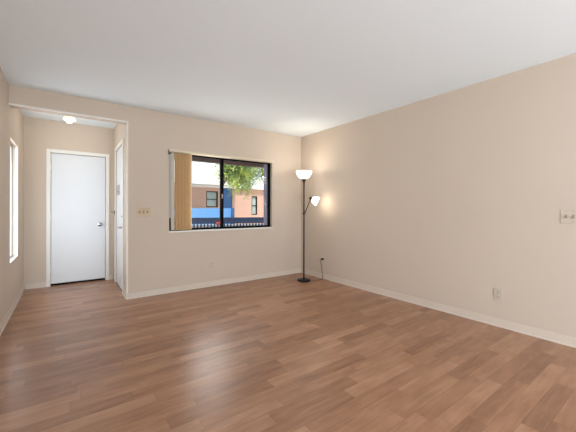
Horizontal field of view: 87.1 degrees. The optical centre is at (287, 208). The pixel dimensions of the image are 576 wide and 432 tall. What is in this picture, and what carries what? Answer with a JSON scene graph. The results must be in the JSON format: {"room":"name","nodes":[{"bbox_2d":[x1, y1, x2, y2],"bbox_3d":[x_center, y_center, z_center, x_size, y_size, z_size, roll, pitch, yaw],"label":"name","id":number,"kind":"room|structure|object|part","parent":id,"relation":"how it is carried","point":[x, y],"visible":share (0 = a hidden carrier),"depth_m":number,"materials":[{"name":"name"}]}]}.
{"room":"empty living room","nodes":[
{"label":"empty living room","id":0,"kind":"room"},
{"bbox_2d":[0,67,23,323],"bbox_3d":[-0.739,-0.079,0.038,0.150,2.440,10.664,0,0,-36],"label":"wall","id":1,"kind":"structure","parent":0,"point":[11,119],"depth_m":3.17,"materials":[{"name":"beige paint"}]},
{"bbox_2d":[0,284,24,335],"bbox_3d":[-0.674,1.102,0.087,0.017,0.078,10.364,0,0,-36],"label":"baseboard","id":2,"kind":"structure","parent":1,"relation":"attached to","point":[6,318],"depth_m":3.24,"materials":[{"name":"paint"}]},
{"bbox_2d":[10,144,17,262],"bbox_3d":[-3.200,-0.095,3.495,0.067,1.362,0.620,0,0,-36],"label":"window","id":3,"kind":"structure","parent":1,"relation":"in","point":[13,149],"depth_m":3.74,"materials":[{"name":"white"}]},
{"bbox_3d":[-3.223,-0.095,3.483,0.004,1.332,0.588,0,0,-36],"label":"pane","id":4,"kind":"part","parent":3,"relation":"part of","materials":[{"name":"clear glass"}]},
{"bbox_3d":[-3.220,-0.095,3.480,0.018,1.362,0.620,0,0,-36],"label":"frame","id":5,"kind":"part","parent":3,"relation":"part of","materials":[{"name":"grey metal"}]},
{"bbox_2d":[23,117,113,287],"bbox_3d":[-3.261,-0.084,4.704,1.259,2.440,0.150,0,0,-36],"label":"wall","id":6,"kind":"structure","parent":0,"point":[39,134],"depth_m":4.40,"materials":[{"name":"beige paint"}]},
{"bbox_2d":[25,282,45,289],"bbox_3d":[-3.616,1.096,4.344,0.232,0.078,0.017,0,0,-36],"label":"baseboard","id":7,"kind":"structure","parent":6,"relation":"attached to","point":[39,284],"depth_m":4.34,"materials":[{"name":"paint"}]},
{"bbox_2d":[46,148,108,286],"bbox_3d":[-3.224,0.128,4.682,0.796,2.017,0.189,0,0,-36],"label":"door","id":8,"kind":"structure","parent":6,"relation":"in","point":[77,243],"depth_m":4.64,"materials":[{"name":"white paint"}]},
{"bbox_2d":[114,123,125,289],"bbox_3d":[-2.412,-0.082,4.479,0.150,2.440,1.214,0,0,-36],"label":"wall","id":9,"kind":"structure","parent":0,"point":[120,129],"depth_m":4.40,"materials":[{"name":"beige paint"}]},
{"bbox_2d":[111,138,123,292],"bbox_3d":[-2.412,0.095,4.421,0.219,2.085,0.870,0,0,-36],"label":"door","id":10,"kind":"structure","parent":9,"relation":"in","point":[118,212],"depth_m":4.42,"materials":[{"name":"white paint"}]},
{"bbox_2d":[9,85,300,292],"bbox_3d":[-1.329,-0.080,4.423,4.054,2.440,0.150,0,0,-36],"label":"wall","id":11,"kind":"structure","parent":0,"point":[158,258],"depth_m":4.25,"materials":[{"name":"beige paint"}]},
{"bbox_2d":[8,103,127,298],"bbox_3d":[-2.476,0.015,3.505,1.119,2.246,0.026,0,0,-36],"label":"trim","id":12,"kind":"structure","parent":11,"relation":"attached to","point":[12,104],"depth_m":3.82,"materials":[{"name":"white paint"}]},
{"bbox_2d":[137,207,149,215],"bbox_3d":[-1.868,0.037,3.926,0.162,0.116,0.020,0,0,-36],"label":"switch plate","id":13,"kind":"object","parent":11,"relation":"attached to","point":[141,211],"visible":1,"depth_m":3.93,"materials":[{"name":"beige plastic"}]},
{"bbox_2d":[209,261,213,268],"bbox_3d":[-1.125,0.825,4.475,0.074,0.118,0.009,0,0,-36],"label":"wall outlet","id":14,"kind":"object","parent":11,"relation":"attached to","point":[211,263],"visible":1,"depth_m":4.47,"materials":[{"name":"beige plastic"}]},
{"bbox_2d":[127,268,300,299],"bbox_3d":[-0.894,1.101,4.638,2.795,0.078,0.017,0,0,-36],"label":"baseboard","id":15,"kind":"structure","parent":11,"relation":"attached to","point":[159,291],"depth_m":4.42,"materials":[{"name":"paint"}]},
{"bbox_2d":[169,152,272,232],"bbox_3d":[-0.972,-0.241,4.654,1.674,1.127,0.127,0,0,-36],"label":"window","id":16,"kind":"structure","parent":11,"relation":"in","point":[221,227],"depth_m":4.64,"materials":[{"name":"black metal"}]},
{"bbox_3d":[-1.317,-0.244,4.427,0.798,1.063,0.020,0,0,-36],"label":"sash","id":17,"kind":"part","parent":16,"relation":"part of","materials":[{"name":"black metal"}]},
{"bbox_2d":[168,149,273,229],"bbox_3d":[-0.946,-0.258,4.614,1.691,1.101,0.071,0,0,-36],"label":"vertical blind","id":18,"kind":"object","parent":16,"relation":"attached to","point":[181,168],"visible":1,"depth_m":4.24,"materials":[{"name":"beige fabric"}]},
{"bbox_3d":[-0.955,0.312,4.629,1.674,0.020,0.067,0,0,-36],"label":"sill","id":19,"kind":"part","parent":16,"relation":"part of","materials":[{"name":"white paint"}]},
{"bbox_3d":[-0.691,-0.243,4.913,0.874,1.063,0.020,0,0,-36],"label":"sash","id":20,"kind":"part","parent":16,"relation":"part of","materials":[{"name":"black metal"}]},
{"bbox_2d":[264,164,267,224],"bbox_3d":[-0.869,-0.004,4.860,2.795,2.590,0.045,0,0,-36],"label":"wall","id":21,"kind":"structure","parent":0,"point":[265,165],"depth_m":5.20,"materials":[{"name":"purple paint"}]},
{"bbox_2d":[0,273,575,431],"bbox_3d":[0.898,1.204,1.230,4.204,0.120,10.664,0,0,-36],"label":"floor","id":22,"kind":"structure","parent":0,"point":[283,353],"depth_m":2.24,"materials":[{"name":"laminate"}]},
{"bbox_2d":[296,170,319,281],"bbox_3d":[0.313,0.271,4.847,0.371,1.743,0.248,0,0,-14],"label":"floor lamp","id":23,"kind":"object","parent":22,"relation":"on","point":[303,174],"visible":1,"depth_m":4.82,"materials":[{"name":"brown metal"}]},
{"bbox_3d":[0.255,-0.540,4.832,0.248,0.121,0.248,0,0,-36],"label":"lamp shade","id":24,"kind":"part","parent":23,"relation":"part of","materials":[{"name":"white glass"}]},
{"bbox_3d":[0.450,-0.126,4.828,0.141,0.145,0.143,0,0,-36],"label":"lamp shade","id":25,"kind":"part","parent":23,"relation":"part of","materials":[{"name":"white glass"}]},
{"bbox_2d":[0,0,575,136],"bbox_3d":[1.506,-1.395,0.401,4.204,0.200,12.714,0,0,-36],"label":"ceiling","id":26,"kind":"structure","parent":0,"point":[300,68],"depth_m":2.51,"materials":[{"name":"white paint"}]},
{"bbox_2d":[63,116,75,122],"bbox_3d":[-2.925,-1.226,4.058,0.140,0.155,0.140,0,0,-36],"label":"ceiling light","id":27,"kind":"object","parent":26,"relation":"attached to","point":[68,119],"visible":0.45,"depth_m":4.03,"materials":[{"name":"white glass"}]},
{"bbox_2d":[301,53,575,337],"bbox_3d":[2.985,-0.072,1.811,0.150,2.440,9.150,0,0,-36],"label":"wall","id":28,"kind":"structure","parent":0,"point":[452,198],"depth_m":3.24,"materials":[{"name":"beige paint"}]},
{"bbox_2d":[301,268,575,347],"bbox_3d":[2.876,1.109,1.815,0.017,0.078,8.983,0,0,-36],"label":"baseboard","id":29,"kind":"structure","parent":28,"relation":"attached to","point":[531,331],"depth_m":3.20,"materials":[{"name":"paint"}]},
{"bbox_2d":[494,288,502,300],"bbox_3d":[2.050,0.834,2.958,0.009,0.118,0.074,0,0,-36],"label":"wall outlet","id":30,"kind":"object","parent":28,"relation":"attached to","point":[498,293],"visible":1,"depth_m":2.95,"materials":[{"name":"beige plastic"}]},
{"bbox_2d":[560,210,575,223],"bbox_3d":[2.353,0.063,2.535,0.020,0.116,0.116,0,0,-36],"label":"switch plate","id":31,"kind":"object","parent":28,"relation":"attached to","point":[567,216],"visible":1,"depth_m":2.54,"materials":[{"name":"beige plastic"}]},
{"label":"outside","id":32,"kind":"structure","parent":0,"visible":0},
{"bbox_3d":[-0.137,1.342,14.473,70.000,0.100,75.000,0,0,-36],"label":"ground","id":33,"kind":"structure","parent":32,"visible":0},
{"bbox_2d":[192,208,233,224],"bbox_3d":[-5.335,0.612,10.877,7.360,1.340,0.200,0,0,-36],"label":"wall","id":34,"kind":"structure","parent":33,"relation":"on","point":[196,212],"depth_m":12.39,"materials":[{"name":"blue paint"}]},
{"bbox_2d":[174,160,263,223],"bbox_3d":[-2.500,-1.288,14.328,18.000,5.150,1.550,0,0,-36],"label":"apartment building","id":35,"kind":"structure","parent":33,"relation":"on","point":[205,185],"depth_m":14.05,"materials":[{"name":"peach stucco"},{"name":"blue painted stucco"}]},
{"bbox_3d":[-3.529,-0.450,13.973,0.480,0.650,0.015,0,0,-36],"label":"pane","id":36,"kind":"part","parent":35,"relation":"part of","materials":[{"name":"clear glass"}]},
{"bbox_3d":[-2.908,0.152,14.392,0.480,2.230,0.050,0,0,-36],"label":"door","id":37,"kind":"part","parent":35,"relation":"part of","materials":[{"name":"blue paint"}]},
{"bbox_3d":[-1.734,-0.176,15.278,0.240,0.850,0.015,0,0,-36],"label":"pane","id":38,"kind":"part","parent":35,"relation":"part of","materials":[{"name":"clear glass"}]},
{"bbox_2d":[174,155,263,167],"bbox_3d":[0.680,0.009,6.471,7.095,2.570,0.740,0,0,-36],"label":"beam","id":39,"kind":"structure","parent":33,"relation":"on","point":[196,159],"depth_m":5.49,"materials":[{"name":"brown paint"}]},
{"bbox_2d":[192,224,263,227],"bbox_3d":[-0.485,0.846,8.253,7.543,0.890,0.100,0,0,-19],"label":"wall","id":40,"kind":"structure","parent":33,"relation":"on","point":[212,224],"depth_m":7.82,"materials":[{"name":"white paint"}]},
{"bbox_2d":[192,217,263,227],"bbox_3d":[-0.415,0.754,8.056,7.544,1.075,0.050,0,0,-19],"label":"railing","id":41,"kind":"object","parent":33,"relation":"on","point":[227,220],"visible":0.05,"depth_m":7.68,"materials":[{"name":"blue metal"}]},
{"bbox_3d":[-0.415,0.291,8.056,7.543,0.150,0.040,0,0,-19],"label":"rail","id":42,"kind":"part","parent":41,"relation":"part of","materials":[{"name":"blue metal"}]},
{"bbox_2d":[213,164,263,204],"bbox_3d":[-1.285,-0.813,11.317,3.344,4.208,2.211,0,0,-44],"label":"tree","id":43,"kind":"object","parent":33,"relation":"on","point":[232,173],"visible":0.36,"depth_m":10.78,"materials":[{"name":"green plant"}]}
]}

